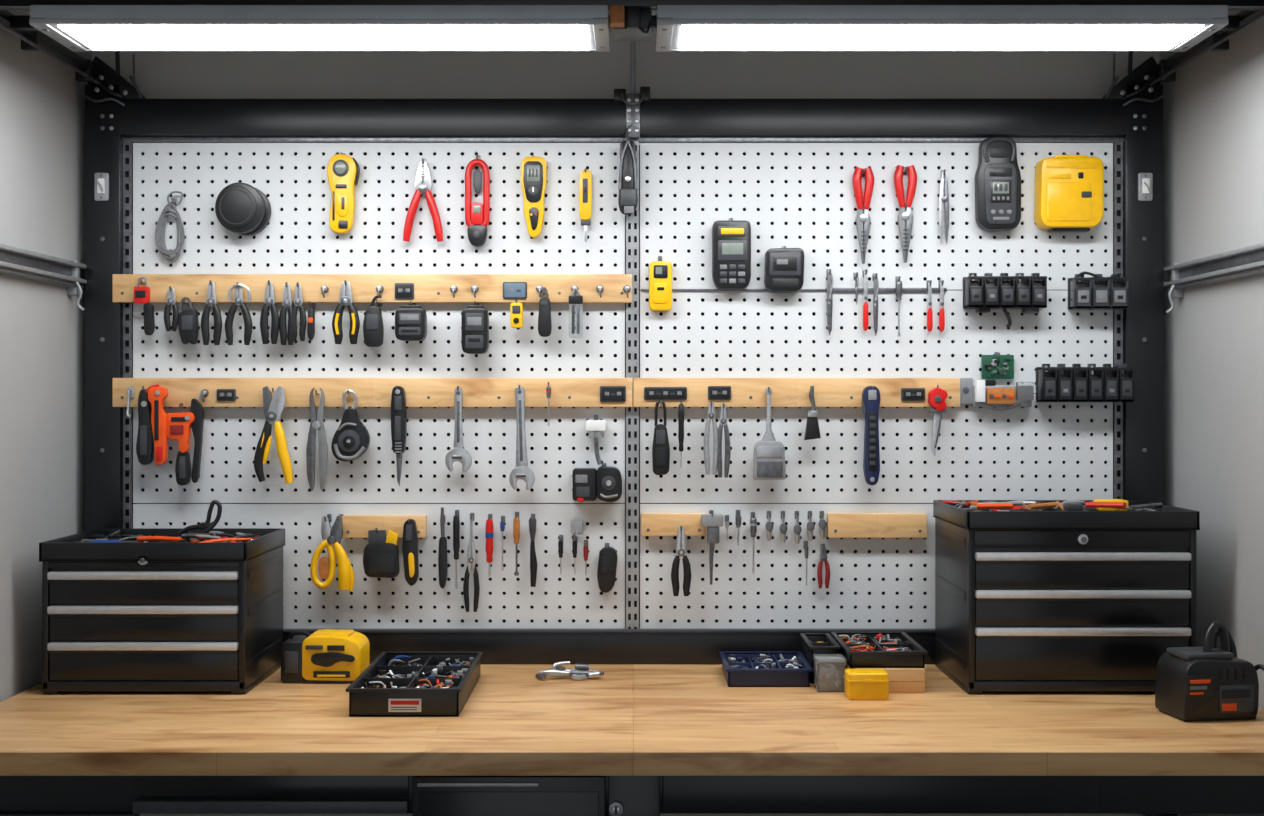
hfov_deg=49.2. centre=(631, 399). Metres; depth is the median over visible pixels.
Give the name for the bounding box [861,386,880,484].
wrench
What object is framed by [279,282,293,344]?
pliers
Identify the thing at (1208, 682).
charger
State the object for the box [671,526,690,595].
pliers
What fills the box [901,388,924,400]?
label holder
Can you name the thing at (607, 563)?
pouch
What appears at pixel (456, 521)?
screwdriver
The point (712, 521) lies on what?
nail punch
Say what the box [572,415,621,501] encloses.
dock
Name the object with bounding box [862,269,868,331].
knife
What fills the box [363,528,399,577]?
holster
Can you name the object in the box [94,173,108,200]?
switch plate
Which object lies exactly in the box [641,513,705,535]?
rail
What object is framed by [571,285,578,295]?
peg
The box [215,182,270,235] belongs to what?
case
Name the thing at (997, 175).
meter
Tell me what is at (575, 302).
case
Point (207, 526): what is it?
power cord
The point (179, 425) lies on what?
clamp
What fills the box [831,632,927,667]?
tray
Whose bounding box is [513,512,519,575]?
screwdriver
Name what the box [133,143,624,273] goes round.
pegboard panel
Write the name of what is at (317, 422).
pliers
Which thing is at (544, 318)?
sheath
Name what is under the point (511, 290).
label holder
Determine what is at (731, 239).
meter
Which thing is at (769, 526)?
adapter
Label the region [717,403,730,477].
pliers
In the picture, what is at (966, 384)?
metal plate
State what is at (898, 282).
driver
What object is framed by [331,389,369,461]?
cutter
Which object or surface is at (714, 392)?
label holder
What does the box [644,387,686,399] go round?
label holder
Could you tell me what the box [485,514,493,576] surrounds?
screwdriver
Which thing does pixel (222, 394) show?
label holder
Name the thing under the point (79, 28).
led light fixture
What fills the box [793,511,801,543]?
adapter
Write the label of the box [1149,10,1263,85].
strut
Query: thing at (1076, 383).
rack
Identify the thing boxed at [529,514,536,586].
screwdriver
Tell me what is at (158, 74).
wall
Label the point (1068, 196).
case
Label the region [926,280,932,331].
knife
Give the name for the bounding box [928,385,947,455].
clamp
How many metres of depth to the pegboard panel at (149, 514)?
2.76 m
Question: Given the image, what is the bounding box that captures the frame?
[84,42,1163,663]
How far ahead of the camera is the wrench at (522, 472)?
2.73 m
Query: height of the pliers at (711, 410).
0.148 m
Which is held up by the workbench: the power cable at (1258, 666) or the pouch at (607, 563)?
the power cable at (1258, 666)
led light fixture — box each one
[29,5,609,51]
[655,5,1227,51]
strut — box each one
[0,10,99,84]
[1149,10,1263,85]
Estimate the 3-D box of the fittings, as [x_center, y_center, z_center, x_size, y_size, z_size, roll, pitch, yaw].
[-0.117,0.510,2.611,0.129,0.030,0.063,0,0,0]
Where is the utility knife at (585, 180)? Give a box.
[579,168,591,241]
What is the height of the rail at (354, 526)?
0.044 m
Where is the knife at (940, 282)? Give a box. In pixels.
[938,280,944,331]
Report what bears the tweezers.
hanging from the pegboard panel at (695, 160)
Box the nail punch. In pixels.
[701,510,722,584]
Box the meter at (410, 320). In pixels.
[395,301,426,340]
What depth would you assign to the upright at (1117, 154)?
2.75 m
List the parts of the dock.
sensor bracket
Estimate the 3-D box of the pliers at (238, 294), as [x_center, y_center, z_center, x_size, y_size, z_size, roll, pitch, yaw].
[-0.777,-0.171,2.739,0.055,0.126,0.042,0,0,0]
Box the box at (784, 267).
[764,246,803,292]
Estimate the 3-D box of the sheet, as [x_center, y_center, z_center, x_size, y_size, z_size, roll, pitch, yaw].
[-0.018,0.007,2.780,1.996,1.042,0.040,0,0,0]
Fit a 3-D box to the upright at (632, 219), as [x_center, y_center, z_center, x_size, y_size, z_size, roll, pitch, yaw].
[0.001,0.004,2.756,0.026,1.040,0.003,0,0,0]
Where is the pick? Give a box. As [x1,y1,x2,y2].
[853,272,858,304]
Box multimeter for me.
[521,155,546,237]
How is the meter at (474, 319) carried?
hanging from the rail at (428, 288)
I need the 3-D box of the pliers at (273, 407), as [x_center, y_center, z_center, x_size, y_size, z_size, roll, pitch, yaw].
[-0.708,0.069,2.737,0.078,0.194,0.046,0,0,0]
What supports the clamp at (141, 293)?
hanging from the rail at (428, 288)
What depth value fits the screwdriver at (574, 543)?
2.74 m
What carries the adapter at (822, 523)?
attached to the pegboard panel at (654, 558)
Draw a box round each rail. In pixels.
[0,244,85,310]
[113,274,631,302]
[113,378,632,406]
[342,515,426,537]
[633,378,959,406]
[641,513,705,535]
[827,513,926,537]
[1163,243,1263,313]
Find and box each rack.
[963,273,1046,327]
[1036,364,1134,401]
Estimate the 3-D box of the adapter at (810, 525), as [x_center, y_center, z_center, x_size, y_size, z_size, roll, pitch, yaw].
[0.355,0.251,2.748,0.015,0.058,0.023,0,0,0]
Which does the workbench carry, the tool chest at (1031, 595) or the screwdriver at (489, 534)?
the tool chest at (1031, 595)
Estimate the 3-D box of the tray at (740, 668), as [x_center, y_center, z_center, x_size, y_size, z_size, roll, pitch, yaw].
[0.251,0.508,2.612,0.160,0.036,0.180,0,0,0]
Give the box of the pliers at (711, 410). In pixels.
[704,401,717,474]
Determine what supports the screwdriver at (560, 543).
hanging from the pegboard panel at (149, 514)
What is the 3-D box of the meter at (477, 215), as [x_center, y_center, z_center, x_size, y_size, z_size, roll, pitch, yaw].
[-0.308,-0.397,2.747,0.050,0.184,0.027,0,0,0]
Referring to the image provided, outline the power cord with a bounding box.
[178,500,221,539]
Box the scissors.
[826,269,833,335]
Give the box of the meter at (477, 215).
[465,154,489,246]
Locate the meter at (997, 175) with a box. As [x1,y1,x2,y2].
[975,137,1020,231]
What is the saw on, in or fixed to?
hanging from the rail at (371, 392)
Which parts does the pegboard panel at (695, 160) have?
magnetic tool strip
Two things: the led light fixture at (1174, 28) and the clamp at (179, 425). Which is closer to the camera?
the led light fixture at (1174, 28)
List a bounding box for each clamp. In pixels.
[134,277,154,335]
[146,384,167,464]
[167,390,203,484]
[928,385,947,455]
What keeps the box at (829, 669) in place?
on the workbench
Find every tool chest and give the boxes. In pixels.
[39,528,284,693]
[933,499,1199,693]
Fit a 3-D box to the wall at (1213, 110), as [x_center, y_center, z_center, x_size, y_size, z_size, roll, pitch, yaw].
[1.132,0.076,1.095,0.100,2.700,3.470,0,0,0]
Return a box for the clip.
[571,520,582,537]
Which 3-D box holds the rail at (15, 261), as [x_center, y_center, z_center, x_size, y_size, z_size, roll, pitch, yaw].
[-1.089,-0.224,1.910,0.038,0.100,1.700,0,0,0]
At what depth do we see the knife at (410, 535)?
2.72 m
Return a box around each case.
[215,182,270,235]
[281,629,369,683]
[569,289,582,337]
[844,669,889,699]
[1034,154,1102,232]
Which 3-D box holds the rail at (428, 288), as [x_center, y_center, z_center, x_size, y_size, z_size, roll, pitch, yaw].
[-0.516,-0.222,2.749,1.032,0.056,0.021,0,0,0]
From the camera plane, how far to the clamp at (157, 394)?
2.71 m
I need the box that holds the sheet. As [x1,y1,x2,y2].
[126,143,1119,628]
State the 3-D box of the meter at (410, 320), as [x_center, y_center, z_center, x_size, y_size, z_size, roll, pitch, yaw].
[-0.436,-0.157,2.733,0.060,0.079,0.054,0,0,0]
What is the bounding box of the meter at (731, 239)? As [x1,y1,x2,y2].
[712,218,750,289]
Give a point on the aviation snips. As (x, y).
(326, 566)
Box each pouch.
[178,297,198,343]
[597,543,617,592]
[652,400,669,474]
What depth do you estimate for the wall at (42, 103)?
2.57 m
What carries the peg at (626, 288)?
attached to the rail at (428, 288)
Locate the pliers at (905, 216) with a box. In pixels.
[894,165,916,262]
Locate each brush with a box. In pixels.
[753,387,785,479]
[804,386,820,439]
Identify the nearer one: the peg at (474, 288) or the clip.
the peg at (474, 288)
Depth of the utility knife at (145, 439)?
2.72 m
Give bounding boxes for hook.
[126,386,133,417]
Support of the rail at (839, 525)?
attached to the pegboard panel at (654, 558)
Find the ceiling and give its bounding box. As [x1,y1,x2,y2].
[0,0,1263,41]
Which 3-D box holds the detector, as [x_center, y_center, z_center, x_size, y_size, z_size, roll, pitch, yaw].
[0.057,-0.233,2.747,0.046,0.110,0.025,0,0,0]
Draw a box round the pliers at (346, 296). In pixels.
[332,280,359,343]
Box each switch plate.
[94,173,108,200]
[1138,173,1152,200]
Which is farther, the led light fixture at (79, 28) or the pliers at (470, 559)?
the pliers at (470, 559)
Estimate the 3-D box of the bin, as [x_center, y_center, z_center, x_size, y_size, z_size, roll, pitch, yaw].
[0.925,-0.217,2.736,0.108,0.075,0.044,0,0,0]
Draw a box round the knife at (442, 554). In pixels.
[438,507,447,588]
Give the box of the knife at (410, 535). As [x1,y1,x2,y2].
[402,519,418,585]
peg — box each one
[202,389,208,401]
[321,285,328,297]
[376,285,383,297]
[450,285,457,297]
[471,285,478,297]
[536,285,543,297]
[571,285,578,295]
[596,285,603,297]
[623,285,630,297]
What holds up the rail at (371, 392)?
attached to the pegboard panel at (441, 320)
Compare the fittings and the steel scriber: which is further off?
the steel scriber
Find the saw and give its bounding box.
[391,386,406,485]
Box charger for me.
[1155,621,1258,721]
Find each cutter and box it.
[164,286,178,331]
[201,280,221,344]
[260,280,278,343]
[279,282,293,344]
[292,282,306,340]
[307,301,315,340]
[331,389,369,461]
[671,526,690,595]
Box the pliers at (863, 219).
[852,167,873,263]
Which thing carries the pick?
hanging from the pegboard panel at (695, 160)
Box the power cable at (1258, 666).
[1254,664,1263,670]
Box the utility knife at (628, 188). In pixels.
[618,123,637,214]
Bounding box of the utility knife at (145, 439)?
[136,386,153,464]
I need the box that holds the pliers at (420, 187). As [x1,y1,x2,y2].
[403,158,442,241]
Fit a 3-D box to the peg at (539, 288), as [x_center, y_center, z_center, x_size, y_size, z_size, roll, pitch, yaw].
[-0.183,-0.215,2.731,0.016,0.026,0.017,0,0,0]
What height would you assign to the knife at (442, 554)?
0.162 m
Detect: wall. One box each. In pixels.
[0,10,91,701]
[92,10,1159,815]
[1160,10,1263,815]
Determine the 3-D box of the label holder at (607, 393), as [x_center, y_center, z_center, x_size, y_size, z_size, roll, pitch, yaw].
[-0.038,-0.012,2.737,0.052,0.032,0.006,0,0,0]
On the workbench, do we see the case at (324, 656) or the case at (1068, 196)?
the case at (324, 656)
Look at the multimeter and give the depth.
2.73 m
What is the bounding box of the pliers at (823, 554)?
[817,544,829,587]
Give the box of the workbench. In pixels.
[0,664,1263,815]
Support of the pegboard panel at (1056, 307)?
attached to the sheet
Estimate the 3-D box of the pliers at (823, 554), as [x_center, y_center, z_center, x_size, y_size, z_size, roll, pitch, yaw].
[0.383,0.331,2.748,0.023,0.087,0.023,0,0,35]
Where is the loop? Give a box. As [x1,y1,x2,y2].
[228,283,250,301]
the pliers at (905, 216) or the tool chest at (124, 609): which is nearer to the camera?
the tool chest at (124, 609)
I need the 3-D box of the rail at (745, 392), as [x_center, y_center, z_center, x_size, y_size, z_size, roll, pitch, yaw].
[0.327,-0.015,2.749,0.649,0.058,0.021,0,0,0]
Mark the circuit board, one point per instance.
(996, 366)
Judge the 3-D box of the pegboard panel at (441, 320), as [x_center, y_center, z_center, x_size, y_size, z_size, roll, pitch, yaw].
[-0.506,-0.117,2.763,0.984,0.205,0.005,0,0,0]
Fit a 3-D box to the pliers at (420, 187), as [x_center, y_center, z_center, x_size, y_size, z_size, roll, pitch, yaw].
[-0.415,-0.398,2.748,0.080,0.167,0.024,0,0,0]
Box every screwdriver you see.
[453,510,459,588]
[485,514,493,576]
[500,516,504,570]
[513,512,519,575]
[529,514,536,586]
[546,382,550,425]
[558,535,562,574]
[572,535,576,574]
[583,540,587,575]
[678,400,683,466]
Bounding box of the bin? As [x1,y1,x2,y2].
[1068,271,1128,309]
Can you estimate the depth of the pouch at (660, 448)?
2.72 m
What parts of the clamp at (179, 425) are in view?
black grip handle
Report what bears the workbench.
on the floor
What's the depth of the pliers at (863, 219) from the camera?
2.74 m
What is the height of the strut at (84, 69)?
0.041 m
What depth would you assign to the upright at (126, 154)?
2.75 m
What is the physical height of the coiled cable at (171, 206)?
0.143 m
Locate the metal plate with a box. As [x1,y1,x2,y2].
[960,378,972,403]
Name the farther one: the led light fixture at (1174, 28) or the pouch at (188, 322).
the pouch at (188, 322)
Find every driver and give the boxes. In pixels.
[750,512,756,573]
[895,276,901,336]
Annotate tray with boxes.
[346,652,482,716]
[719,651,812,686]
[800,633,840,683]
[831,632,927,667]
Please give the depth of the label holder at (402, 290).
2.73 m
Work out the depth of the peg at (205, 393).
2.73 m
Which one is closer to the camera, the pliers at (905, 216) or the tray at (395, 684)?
the tray at (395, 684)
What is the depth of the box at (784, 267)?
2.72 m
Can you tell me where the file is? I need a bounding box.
[872,273,878,335]
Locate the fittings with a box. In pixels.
[535,661,603,679]
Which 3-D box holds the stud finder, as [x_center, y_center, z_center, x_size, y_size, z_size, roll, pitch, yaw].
[-0.572,-0.412,2.745,0.064,0.162,0.030,0,0,0]
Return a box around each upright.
[123,141,131,527]
[626,141,638,628]
[1114,141,1122,498]
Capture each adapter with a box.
[765,511,773,540]
[779,511,787,542]
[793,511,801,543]
[807,511,814,540]
[819,511,826,538]
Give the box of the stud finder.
[327,152,359,233]
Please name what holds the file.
hanging from the pegboard panel at (695, 160)
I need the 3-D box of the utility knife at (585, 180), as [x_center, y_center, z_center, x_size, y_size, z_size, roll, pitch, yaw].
[-0.093,-0.387,2.748,0.026,0.148,0.024,0,0,0]
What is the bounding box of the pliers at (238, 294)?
[225,282,251,344]
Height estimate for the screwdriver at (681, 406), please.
0.135 m
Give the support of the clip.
attached to the pegboard panel at (149, 514)
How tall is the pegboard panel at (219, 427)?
0.218 m
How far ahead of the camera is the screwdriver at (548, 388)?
2.72 m
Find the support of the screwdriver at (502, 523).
hanging from the pegboard panel at (149, 514)
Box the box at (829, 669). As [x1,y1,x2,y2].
[813,654,846,691]
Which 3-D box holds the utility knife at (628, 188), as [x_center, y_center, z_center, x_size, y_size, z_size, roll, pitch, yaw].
[-0.008,-0.457,2.723,0.039,0.182,0.018,0,0,0]
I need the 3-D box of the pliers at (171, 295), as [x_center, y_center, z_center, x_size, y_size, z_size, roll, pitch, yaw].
[-0.910,-0.181,2.739,0.030,0.091,0.042,0,0,0]
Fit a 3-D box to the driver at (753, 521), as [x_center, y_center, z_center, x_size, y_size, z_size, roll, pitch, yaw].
[0.242,0.285,2.748,0.014,0.122,0.023,0,0,0]
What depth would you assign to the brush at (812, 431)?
2.72 m
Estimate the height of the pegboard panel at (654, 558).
0.252 m
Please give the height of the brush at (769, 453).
0.186 m
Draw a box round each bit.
[725,515,728,540]
[735,510,740,545]
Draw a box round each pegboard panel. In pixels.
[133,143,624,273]
[133,303,624,377]
[133,407,624,502]
[133,504,624,628]
[640,143,1112,291]
[640,290,1112,392]
[640,394,1112,502]
[640,504,934,628]
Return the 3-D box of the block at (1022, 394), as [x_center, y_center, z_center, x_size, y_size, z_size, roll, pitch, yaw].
[0.736,-0.009,2.742,0.115,0.062,0.034,0,0,0]
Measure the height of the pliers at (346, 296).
0.128 m
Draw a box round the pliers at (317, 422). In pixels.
[306,388,327,490]
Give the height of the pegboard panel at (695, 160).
0.298 m
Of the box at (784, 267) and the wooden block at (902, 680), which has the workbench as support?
the wooden block at (902, 680)
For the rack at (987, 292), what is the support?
attached to the pegboard panel at (1056, 307)
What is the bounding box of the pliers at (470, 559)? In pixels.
[463,513,479,611]
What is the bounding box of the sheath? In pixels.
[538,287,551,336]
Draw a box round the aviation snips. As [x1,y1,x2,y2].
[310,514,353,590]
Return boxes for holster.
[363,295,383,346]
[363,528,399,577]
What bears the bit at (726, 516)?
attached to the pegboard panel at (654, 558)
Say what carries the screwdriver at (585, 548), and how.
hanging from the pegboard panel at (149, 514)
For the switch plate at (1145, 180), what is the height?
0.056 m
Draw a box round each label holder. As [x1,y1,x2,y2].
[217,389,235,400]
[395,283,413,298]
[503,282,526,298]
[600,386,625,401]
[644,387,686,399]
[708,386,730,399]
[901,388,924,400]
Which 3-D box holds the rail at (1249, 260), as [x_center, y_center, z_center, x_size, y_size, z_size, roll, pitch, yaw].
[1.063,-0.219,1.910,0.038,0.100,1.700,0,0,0]
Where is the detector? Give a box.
[649,256,671,310]
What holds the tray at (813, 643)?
on the workbench
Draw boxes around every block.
[845,664,924,692]
[972,380,1033,410]
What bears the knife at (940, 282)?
attached to the pegboard panel at (695, 160)
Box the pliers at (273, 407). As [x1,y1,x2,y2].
[254,386,292,483]
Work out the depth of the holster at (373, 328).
2.72 m
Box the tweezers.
[939,169,948,242]
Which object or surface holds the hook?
attached to the rail at (371, 392)
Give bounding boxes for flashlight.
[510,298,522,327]
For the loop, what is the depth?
2.72 m
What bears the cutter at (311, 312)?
hanging from the rail at (428, 288)
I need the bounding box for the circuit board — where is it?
[982,352,1013,385]
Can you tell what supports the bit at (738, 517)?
hanging from the pegboard panel at (654, 558)
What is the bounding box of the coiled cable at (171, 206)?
[155,191,184,262]
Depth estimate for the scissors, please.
2.75 m
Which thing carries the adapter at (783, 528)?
attached to the pegboard panel at (654, 558)
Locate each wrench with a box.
[445,386,471,471]
[509,385,534,489]
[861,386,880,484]
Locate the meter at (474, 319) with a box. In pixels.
[461,301,488,353]
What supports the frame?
on the workbench
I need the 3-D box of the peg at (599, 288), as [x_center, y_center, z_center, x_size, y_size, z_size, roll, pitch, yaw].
[-0.064,-0.215,2.731,0.016,0.026,0.017,0,0,0]
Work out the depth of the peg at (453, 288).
2.73 m
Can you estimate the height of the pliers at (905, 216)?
0.194 m
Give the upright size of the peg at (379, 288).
0.026 m
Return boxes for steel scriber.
[804,541,808,585]
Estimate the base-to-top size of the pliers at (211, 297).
0.130 m
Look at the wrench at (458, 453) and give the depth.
2.73 m
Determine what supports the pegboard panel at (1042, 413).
attached to the sheet
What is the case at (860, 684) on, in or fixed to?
on the workbench
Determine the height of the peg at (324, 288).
0.026 m

